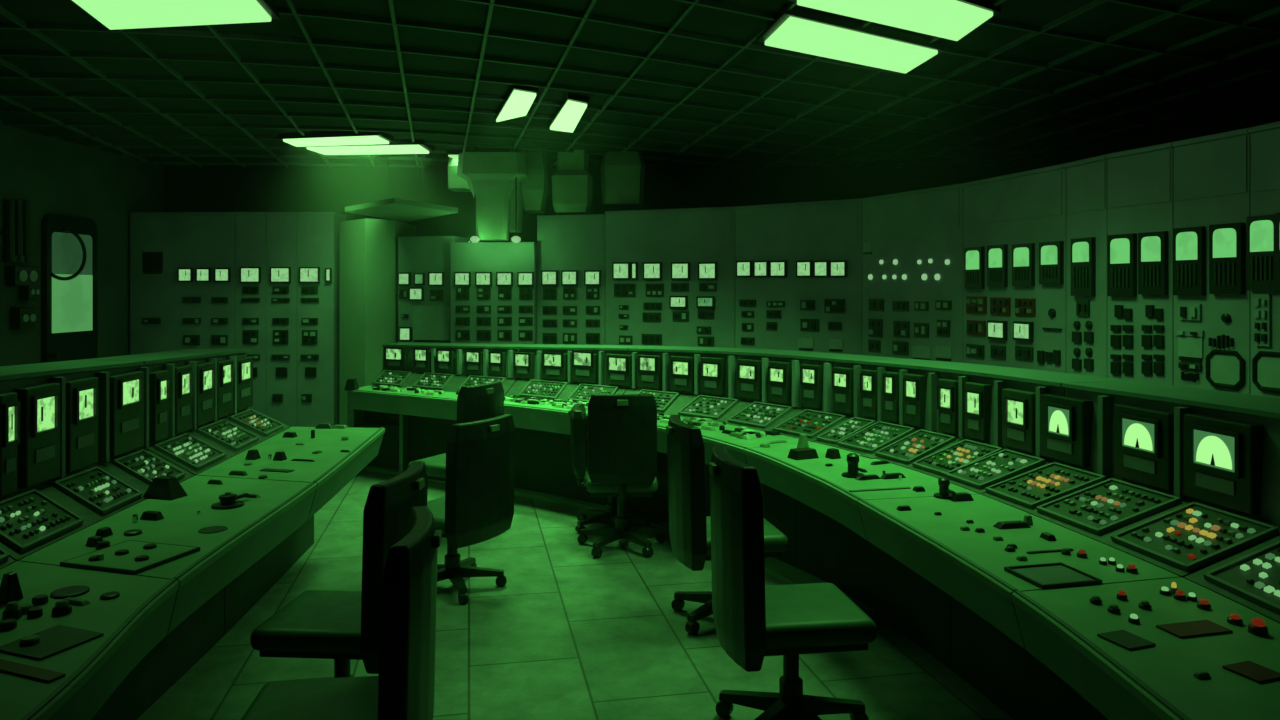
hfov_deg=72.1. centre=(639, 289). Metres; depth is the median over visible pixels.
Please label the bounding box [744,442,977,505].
countertop
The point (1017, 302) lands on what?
switch
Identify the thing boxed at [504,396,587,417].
countertop
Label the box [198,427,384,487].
countertop
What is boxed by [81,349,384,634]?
control console
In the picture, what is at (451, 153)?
ceiling light
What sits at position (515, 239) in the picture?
lamp
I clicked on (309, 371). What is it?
switch
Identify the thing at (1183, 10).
grid
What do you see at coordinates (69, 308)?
door
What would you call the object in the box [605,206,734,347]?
panel
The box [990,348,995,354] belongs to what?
switch
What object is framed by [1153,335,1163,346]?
switch
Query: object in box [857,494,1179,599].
countertop
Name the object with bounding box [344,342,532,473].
control console
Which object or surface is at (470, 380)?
control panel
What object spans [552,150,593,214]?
ventilation duct
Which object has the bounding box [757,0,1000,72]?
ceiling light
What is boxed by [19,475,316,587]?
countertop
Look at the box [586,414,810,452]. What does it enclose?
countertop
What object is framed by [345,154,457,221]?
ceiling canopy
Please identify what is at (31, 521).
control panel
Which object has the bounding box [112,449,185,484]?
control panel
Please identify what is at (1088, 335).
switch
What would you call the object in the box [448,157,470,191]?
ventilation duct
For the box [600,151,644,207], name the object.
ventilation duct
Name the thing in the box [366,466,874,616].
trim
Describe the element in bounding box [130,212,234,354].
panel
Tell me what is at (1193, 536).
control panel
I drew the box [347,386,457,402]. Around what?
countertop
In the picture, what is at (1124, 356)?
switch
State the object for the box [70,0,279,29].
ceiling light
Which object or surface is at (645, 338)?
switch
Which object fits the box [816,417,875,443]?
control panel
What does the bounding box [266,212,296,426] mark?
panel
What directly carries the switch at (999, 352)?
attached to the panel at (1014, 225)
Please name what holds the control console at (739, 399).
on the floor
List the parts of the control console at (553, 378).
label plate, label plate, label plate, label plate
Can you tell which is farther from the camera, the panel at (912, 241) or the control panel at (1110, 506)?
the panel at (912, 241)
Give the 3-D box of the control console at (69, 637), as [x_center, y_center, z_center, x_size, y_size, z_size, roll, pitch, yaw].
[-1.983,1.009,1.802,1.665,1.383,2.799,0,0,0]
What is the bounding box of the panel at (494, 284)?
[450,242,536,343]
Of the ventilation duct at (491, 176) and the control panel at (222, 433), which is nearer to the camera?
the control panel at (222, 433)
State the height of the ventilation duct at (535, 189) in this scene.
0.675 m
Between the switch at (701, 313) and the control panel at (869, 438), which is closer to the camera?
the control panel at (869, 438)
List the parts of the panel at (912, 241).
plate, switch panel, switch panel, switch panel, switch panel, switch panel, switch panel, panel, cornice, switch panel, switch panel, plate, switch panel, switch panel, plate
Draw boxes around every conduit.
[1,200,16,261]
[15,200,24,261]
[23,200,32,261]
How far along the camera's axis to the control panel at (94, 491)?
3.71 m
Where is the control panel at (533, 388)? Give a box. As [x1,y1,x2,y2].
[519,379,567,398]
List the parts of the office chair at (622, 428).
leg, leg, seat, maker plate, backrest, leg, leg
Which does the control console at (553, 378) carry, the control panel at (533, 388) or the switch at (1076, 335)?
the control panel at (533, 388)
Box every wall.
[0,124,163,365]
[164,166,1018,242]
[1019,82,1279,171]
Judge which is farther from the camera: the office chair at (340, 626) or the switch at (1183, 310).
the switch at (1183, 310)
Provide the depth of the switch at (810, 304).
8.43 m
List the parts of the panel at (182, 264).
switch panel, plate, panel, cornice, switch panel, switch panel, switch panel, switch panel, switch panel, switch panel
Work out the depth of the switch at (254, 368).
10.12 m
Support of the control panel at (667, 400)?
on the control console at (739, 399)
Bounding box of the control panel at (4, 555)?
[0,547,9,562]
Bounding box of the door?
[41,214,97,362]
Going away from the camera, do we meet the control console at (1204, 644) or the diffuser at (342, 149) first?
the control console at (1204, 644)
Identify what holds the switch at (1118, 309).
attached to the panel at (1139, 180)
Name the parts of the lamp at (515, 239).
stem, bulb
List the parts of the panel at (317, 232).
switch panel, switch panel, switch panel, switch panel, switch panel, switch panel, panel, cornice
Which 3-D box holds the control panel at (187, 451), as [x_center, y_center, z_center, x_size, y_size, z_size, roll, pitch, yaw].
[-2.371,0.851,4.648,0.251,0.122,0.462,0,0,-5]
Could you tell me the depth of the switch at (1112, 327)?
5.41 m
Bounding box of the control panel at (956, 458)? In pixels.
[912,439,1002,475]
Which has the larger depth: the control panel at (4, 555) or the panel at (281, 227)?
the panel at (281, 227)
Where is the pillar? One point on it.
(368, 248)
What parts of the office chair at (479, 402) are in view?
seat, backrest, maker plate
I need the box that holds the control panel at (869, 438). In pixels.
[837,421,914,453]
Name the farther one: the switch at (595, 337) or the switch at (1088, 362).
the switch at (595, 337)
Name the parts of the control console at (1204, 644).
inlay plate, inlay plate, inlay plate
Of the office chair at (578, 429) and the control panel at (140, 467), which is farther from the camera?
the office chair at (578, 429)
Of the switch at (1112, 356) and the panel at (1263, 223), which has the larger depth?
the switch at (1112, 356)
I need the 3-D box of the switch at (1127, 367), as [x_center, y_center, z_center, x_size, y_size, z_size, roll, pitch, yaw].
[2.959,0.473,5.339,0.018,0.073,0.066,0,0,-17]
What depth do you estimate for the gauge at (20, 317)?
8.27 m
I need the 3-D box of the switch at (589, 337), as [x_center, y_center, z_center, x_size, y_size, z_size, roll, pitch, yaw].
[-0.548,0.520,9.514,0.051,0.060,0.014,0,0,11]
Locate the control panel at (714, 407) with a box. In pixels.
[678,395,738,419]
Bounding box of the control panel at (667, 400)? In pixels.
[638,389,679,411]
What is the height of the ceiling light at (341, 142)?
0.073 m
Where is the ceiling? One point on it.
(1107, 19)
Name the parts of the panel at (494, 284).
switch panel, switch panel, switch panel, switch panel, switch panel, switch panel, switch panel, switch panel, cornice, panel, switch panel, switch panel, switch panel, switch panel, switch panel, switch panel, switch panel, switch panel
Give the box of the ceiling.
[0,0,1279,165]
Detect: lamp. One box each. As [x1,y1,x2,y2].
[470,147,479,242]
[511,149,520,242]
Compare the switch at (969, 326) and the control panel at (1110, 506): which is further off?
the switch at (969, 326)
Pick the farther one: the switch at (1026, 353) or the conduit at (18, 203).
the conduit at (18, 203)
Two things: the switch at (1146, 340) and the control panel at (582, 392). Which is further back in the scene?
the control panel at (582, 392)
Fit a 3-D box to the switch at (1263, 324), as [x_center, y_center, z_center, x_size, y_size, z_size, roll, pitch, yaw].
[3.186,0.184,4.492,0.014,0.036,0.017,0,0,-9]
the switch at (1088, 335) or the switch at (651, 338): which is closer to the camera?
the switch at (1088, 335)
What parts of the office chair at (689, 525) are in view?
maker plate, backrest, leg, leg, seat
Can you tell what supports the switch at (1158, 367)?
attached to the panel at (1139, 180)
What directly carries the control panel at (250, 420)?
on the control console at (202, 421)
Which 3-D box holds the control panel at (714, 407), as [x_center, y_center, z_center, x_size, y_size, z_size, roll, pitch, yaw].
[0.496,0.851,6.397,0.271,0.123,0.407,0,0,-44]
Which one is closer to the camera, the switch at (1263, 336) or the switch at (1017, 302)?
the switch at (1263, 336)
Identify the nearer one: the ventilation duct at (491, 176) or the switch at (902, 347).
the switch at (902, 347)
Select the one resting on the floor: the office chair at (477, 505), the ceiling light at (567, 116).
the office chair at (477, 505)
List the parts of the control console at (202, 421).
label plate, label plate, label plate, label plate, label plate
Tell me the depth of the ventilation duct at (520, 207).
9.62 m
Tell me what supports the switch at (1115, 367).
attached to the panel at (1139, 180)
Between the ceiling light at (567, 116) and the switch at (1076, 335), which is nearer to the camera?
the switch at (1076, 335)
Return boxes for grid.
[0,0,1279,167]
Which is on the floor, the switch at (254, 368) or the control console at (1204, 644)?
the control console at (1204, 644)
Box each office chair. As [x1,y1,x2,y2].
[241,506,441,719]
[250,461,427,677]
[408,381,503,481]
[427,414,514,603]
[568,404,654,532]
[577,394,665,557]
[666,415,787,634]
[709,445,876,719]
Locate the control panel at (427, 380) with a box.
[413,372,453,389]
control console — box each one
[0,360,316,719]
[0,547,178,719]
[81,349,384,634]
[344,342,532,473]
[504,344,644,504]
[586,346,901,566]
[744,358,1130,668]
[857,381,1279,719]
[1012,535,1279,719]
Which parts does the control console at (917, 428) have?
knob, lever, label plate, inlay plate, inlay plate, label plate, label plate, knob, label plate, lever, label plate, label plate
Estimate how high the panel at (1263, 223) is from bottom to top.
2.550 m
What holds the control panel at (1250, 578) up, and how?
on the control console at (1204, 644)
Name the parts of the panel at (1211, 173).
switch panel, switch panel, switch panel, plate, level rod, cornice, panel, level rod, level rod, level rod, level rod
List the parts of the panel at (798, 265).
switch panel, switch panel, switch panel, switch panel, switch panel, switch panel, switch panel, panel, cornice, plate, switch panel, switch panel, switch panel, switch panel, plate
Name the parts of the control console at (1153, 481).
inlay plate, inlay plate, label plate, label plate, label plate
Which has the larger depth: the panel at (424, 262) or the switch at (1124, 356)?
the panel at (424, 262)
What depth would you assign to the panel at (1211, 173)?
4.81 m
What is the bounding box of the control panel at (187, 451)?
[154,433,225,470]
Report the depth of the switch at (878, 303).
7.90 m
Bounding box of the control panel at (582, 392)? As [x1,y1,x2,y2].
[568,383,618,401]
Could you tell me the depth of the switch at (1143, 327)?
5.20 m
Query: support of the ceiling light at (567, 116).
attached to the ceiling
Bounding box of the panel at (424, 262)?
[398,236,469,342]
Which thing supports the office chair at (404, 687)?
on the floor
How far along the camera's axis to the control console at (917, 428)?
4.59 m
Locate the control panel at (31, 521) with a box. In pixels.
[0,489,84,552]
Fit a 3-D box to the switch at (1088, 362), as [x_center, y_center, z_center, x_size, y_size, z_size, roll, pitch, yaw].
[2.885,0.476,5.658,0.018,0.068,0.078,0,0,-9]
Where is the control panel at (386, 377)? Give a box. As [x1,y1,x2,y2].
[373,370,411,385]
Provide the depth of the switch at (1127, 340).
5.33 m
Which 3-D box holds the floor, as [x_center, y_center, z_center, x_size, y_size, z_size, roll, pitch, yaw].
[-0.600,1.750,4.350,10.600,0.100,13.100,0,0,0]
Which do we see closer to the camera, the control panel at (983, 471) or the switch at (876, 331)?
the control panel at (983, 471)
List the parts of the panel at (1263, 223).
switch panel, cornice, panel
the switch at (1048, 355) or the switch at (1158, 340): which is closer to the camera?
the switch at (1158, 340)
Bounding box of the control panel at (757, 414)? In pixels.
[727,401,792,427]
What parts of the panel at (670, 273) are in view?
switch panel, switch panel, switch panel, switch panel, switch panel, switch panel, switch panel, switch panel, panel, cornice, switch panel, switch panel, switch panel, switch panel, switch panel, switch panel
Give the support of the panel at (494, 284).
on the floor
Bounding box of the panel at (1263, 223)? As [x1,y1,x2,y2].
[1247,121,1279,397]
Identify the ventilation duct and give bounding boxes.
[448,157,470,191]
[457,152,527,240]
[509,182,523,232]
[521,151,549,213]
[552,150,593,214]
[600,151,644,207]
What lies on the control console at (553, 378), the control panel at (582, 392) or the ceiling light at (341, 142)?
the control panel at (582, 392)
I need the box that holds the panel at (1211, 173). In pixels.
[1172,127,1249,393]
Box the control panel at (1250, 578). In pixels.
[1203,540,1279,614]
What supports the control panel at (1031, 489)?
on the control console at (1153, 481)
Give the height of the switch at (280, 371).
0.107 m
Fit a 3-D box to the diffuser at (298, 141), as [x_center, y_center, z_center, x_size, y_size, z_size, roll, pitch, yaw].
[-3.010,-1.470,8.685,1.053,0.030,0.358,0,0,10]
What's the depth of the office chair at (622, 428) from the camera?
5.54 m
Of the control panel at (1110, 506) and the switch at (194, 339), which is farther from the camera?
the switch at (194, 339)
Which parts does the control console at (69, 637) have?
inlay plate, inlay plate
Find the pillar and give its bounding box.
[339,218,415,424]
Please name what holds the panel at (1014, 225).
on the floor
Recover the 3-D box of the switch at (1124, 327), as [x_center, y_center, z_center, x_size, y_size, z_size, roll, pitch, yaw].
[2.959,0.231,5.339,0.018,0.036,0.066,0,0,-17]
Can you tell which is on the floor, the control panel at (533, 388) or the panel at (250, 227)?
the panel at (250, 227)
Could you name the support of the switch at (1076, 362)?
attached to the panel at (1086, 179)
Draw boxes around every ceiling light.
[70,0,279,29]
[278,131,433,154]
[446,150,479,157]
[495,85,537,121]
[548,92,588,132]
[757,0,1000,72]
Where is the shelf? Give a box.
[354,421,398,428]
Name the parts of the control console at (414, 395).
panel, label plate, leg, label plate, label plate, label plate, label plate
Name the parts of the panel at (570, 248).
switch panel, switch panel, switch panel, switch panel, switch panel, switch panel, switch panel, switch panel, panel, cornice, switch panel, switch panel, switch panel, switch panel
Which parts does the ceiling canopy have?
hanger rod, hanger rod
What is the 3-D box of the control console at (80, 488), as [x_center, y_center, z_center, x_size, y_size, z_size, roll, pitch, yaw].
[-2.188,1.010,3.674,1.455,1.380,1.758,0,0,0]
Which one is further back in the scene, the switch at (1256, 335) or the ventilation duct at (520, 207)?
the ventilation duct at (520, 207)
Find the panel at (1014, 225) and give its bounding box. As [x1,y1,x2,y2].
[962,163,1065,372]
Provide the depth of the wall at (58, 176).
9.25 m
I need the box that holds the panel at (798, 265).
[735,198,861,354]
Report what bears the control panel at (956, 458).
on the control console at (917, 428)
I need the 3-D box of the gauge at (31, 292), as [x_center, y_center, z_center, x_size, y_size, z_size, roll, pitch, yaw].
[-5.843,0.019,8.429,0.114,0.153,0.149,0,0,0]
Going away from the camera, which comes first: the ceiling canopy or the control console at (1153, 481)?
the control console at (1153, 481)
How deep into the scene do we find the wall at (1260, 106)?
7.45 m
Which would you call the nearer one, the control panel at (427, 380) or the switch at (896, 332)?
the switch at (896, 332)
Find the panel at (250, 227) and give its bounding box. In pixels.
[235,212,265,414]
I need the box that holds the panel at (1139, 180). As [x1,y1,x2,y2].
[1106,142,1172,384]
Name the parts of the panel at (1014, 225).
switch panel, switch panel, switch panel, switch panel, switch panel, cornice, panel, switch panel, switch panel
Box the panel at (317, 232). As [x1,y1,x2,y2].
[297,212,345,426]
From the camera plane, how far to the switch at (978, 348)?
6.77 m
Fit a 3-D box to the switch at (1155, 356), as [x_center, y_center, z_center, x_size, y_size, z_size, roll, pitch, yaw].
[3.024,0.391,5.130,0.018,0.029,0.061,0,0,-17]
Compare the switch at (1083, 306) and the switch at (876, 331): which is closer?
the switch at (1083, 306)
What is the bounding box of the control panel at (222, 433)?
[196,419,259,451]
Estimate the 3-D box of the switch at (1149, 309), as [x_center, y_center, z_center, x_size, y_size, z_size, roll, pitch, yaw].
[3.006,0.124,5.189,0.018,0.071,0.049,0,0,-17]
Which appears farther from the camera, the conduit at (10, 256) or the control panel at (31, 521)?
the conduit at (10, 256)
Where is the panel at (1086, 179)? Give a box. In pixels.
[1064,154,1106,377]
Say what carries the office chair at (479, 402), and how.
on the floor
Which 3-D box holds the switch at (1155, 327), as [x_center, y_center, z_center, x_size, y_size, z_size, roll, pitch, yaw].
[3.024,0.222,5.130,0.018,0.035,0.061,0,0,-17]
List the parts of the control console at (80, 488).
label plate, label plate, label plate, label plate, raised plate, knob, lever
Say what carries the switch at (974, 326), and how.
attached to the panel at (1014, 225)
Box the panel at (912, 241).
[861,183,962,362]
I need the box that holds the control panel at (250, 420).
[229,409,283,436]
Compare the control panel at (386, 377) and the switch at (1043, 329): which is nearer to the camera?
the switch at (1043, 329)
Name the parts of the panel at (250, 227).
panel, switch panel, switch panel, switch panel, switch panel, cornice, switch panel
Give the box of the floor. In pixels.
[137,468,1013,719]
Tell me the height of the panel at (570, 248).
2.520 m
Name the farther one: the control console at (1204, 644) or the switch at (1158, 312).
the switch at (1158, 312)
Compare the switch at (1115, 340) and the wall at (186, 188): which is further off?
the wall at (186, 188)
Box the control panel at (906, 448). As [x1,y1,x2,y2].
[875,429,955,464]
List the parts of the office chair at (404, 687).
seat, backrest, maker plate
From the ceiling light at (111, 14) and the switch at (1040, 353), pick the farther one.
the switch at (1040, 353)
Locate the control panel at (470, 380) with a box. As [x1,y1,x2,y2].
[458,375,505,390]
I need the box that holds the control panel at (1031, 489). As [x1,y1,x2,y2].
[985,462,1106,508]
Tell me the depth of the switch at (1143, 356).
5.20 m
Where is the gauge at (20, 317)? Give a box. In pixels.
[10,307,35,328]
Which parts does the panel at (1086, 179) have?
switch panel, cornice, panel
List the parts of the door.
handle, glass, glass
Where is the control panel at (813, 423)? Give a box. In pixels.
[773,409,845,437]
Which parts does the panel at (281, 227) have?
switch panel, switch panel, switch panel, switch panel, switch panel, switch panel, panel, cornice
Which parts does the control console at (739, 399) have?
label plate, label plate, label plate, label plate, label plate, label plate, label plate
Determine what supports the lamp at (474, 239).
hanging from the ceiling
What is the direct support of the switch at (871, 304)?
attached to the panel at (912, 241)
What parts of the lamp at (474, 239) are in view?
stem, bulb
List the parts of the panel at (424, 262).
switch panel, panel, cornice, plate, switch panel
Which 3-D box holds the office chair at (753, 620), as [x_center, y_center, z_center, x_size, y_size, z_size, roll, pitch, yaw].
[0.576,1.165,3.379,0.622,1.070,0.593,0,0,-8]
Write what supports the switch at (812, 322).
attached to the panel at (798, 265)
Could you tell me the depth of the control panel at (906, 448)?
4.78 m
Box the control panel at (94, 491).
[52,466,141,514]
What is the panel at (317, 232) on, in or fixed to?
on the floor
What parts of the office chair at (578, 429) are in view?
backrest, seat, leg, leg, leg, leg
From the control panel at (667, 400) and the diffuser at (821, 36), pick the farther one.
the control panel at (667, 400)
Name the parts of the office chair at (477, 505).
seat, leg, leg, leg, leg, backrest, leg, maker plate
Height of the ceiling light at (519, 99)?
0.073 m
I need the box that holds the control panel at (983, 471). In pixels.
[944,449,1045,488]
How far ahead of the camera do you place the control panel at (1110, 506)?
3.46 m
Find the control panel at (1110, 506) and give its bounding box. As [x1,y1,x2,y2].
[1036,478,1181,534]
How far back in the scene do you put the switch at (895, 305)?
7.68 m
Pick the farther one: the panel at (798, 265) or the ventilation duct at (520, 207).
the ventilation duct at (520, 207)
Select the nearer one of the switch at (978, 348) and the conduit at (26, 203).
the switch at (978, 348)
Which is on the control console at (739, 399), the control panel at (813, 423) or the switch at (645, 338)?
the control panel at (813, 423)
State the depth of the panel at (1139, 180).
5.25 m
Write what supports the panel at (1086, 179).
on the floor
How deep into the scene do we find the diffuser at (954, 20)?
4.73 m
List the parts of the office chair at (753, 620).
maker plate, backrest, leg, leg, leg, seat, leg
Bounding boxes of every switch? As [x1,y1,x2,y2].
[192,337,197,342]
[253,367,256,376]
[276,367,286,376]
[305,367,315,376]
[587,335,591,340]
[593,335,597,340]
[643,336,647,341]
[649,336,653,341]
[699,311,703,316]
[808,302,812,307]
[811,321,814,328]
[869,302,874,307]
[874,329,879,334]
[876,301,880,308]
[893,303,898,308]
[894,330,899,334]
[900,345,905,351]
[967,324,971,330]
[972,324,976,332]
[977,347,980,355]
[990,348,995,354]
[997,350,1002,354]
[1015,300,1019,305]
[1023,350,1029,356]
[1037,350,1044,363]
[1042,328,1061,330]
[1045,352,1052,361]
[1053,350,1060,363]
[1072,331,1081,342]
[1072,358,1081,369]
[1076,304,1080,311]
[1081,304,1085,311]
[1084,331,1093,342]
[1084,358,1093,369]
[1110,325,1120,330]
[1110,335,1120,346]
[1110,354,1120,359]
[1110,362,1120,374]
[1114,305,1122,316]
[1122,325,1132,330]
[1122,335,1132,346]
[1122,354,1132,359]
[1122,362,1132,374]
[1123,308,1131,319]
[1141,325,1151,330]
[1141,335,1151,346]
[1141,354,1151,359]
[1141,362,1151,373]
[1145,305,1153,316]
[1153,325,1163,330]
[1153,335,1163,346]
[1153,354,1163,359]
[1153,362,1163,373]
[1154,308,1162,319]
[1180,307,1186,316]
[1254,333,1259,341]
[1255,323,1259,328]
[1261,322,1266,329]
[1261,334,1266,341]
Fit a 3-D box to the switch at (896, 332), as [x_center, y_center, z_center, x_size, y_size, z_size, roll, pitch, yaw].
[2.242,0.370,7.684,0.014,0.040,0.060,0,0,-24]
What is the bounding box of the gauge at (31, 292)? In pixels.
[19,285,39,299]
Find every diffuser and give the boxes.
[283,136,388,146]
[307,145,428,154]
[765,16,937,72]
[797,0,992,40]
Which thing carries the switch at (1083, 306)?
attached to the panel at (1086, 179)
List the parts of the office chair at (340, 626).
seat, backrest, maker plate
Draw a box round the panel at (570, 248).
[537,214,604,344]
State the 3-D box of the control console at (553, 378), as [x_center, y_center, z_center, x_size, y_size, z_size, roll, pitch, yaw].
[-0.680,1.088,7.419,1.549,1.225,1.127,0,0,37]
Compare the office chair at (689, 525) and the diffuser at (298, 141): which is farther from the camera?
the diffuser at (298, 141)
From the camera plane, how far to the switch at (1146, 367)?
5.20 m
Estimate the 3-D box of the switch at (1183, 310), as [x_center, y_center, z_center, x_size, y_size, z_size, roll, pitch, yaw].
[3.063,0.123,4.961,0.014,0.057,0.031,0,0,-16]
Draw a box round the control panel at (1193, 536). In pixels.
[1110,502,1279,571]
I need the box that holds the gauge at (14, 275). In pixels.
[5,266,38,285]
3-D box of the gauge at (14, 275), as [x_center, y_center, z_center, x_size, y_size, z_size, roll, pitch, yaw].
[-5.843,-0.133,8.334,0.114,0.189,0.320,0,0,0]

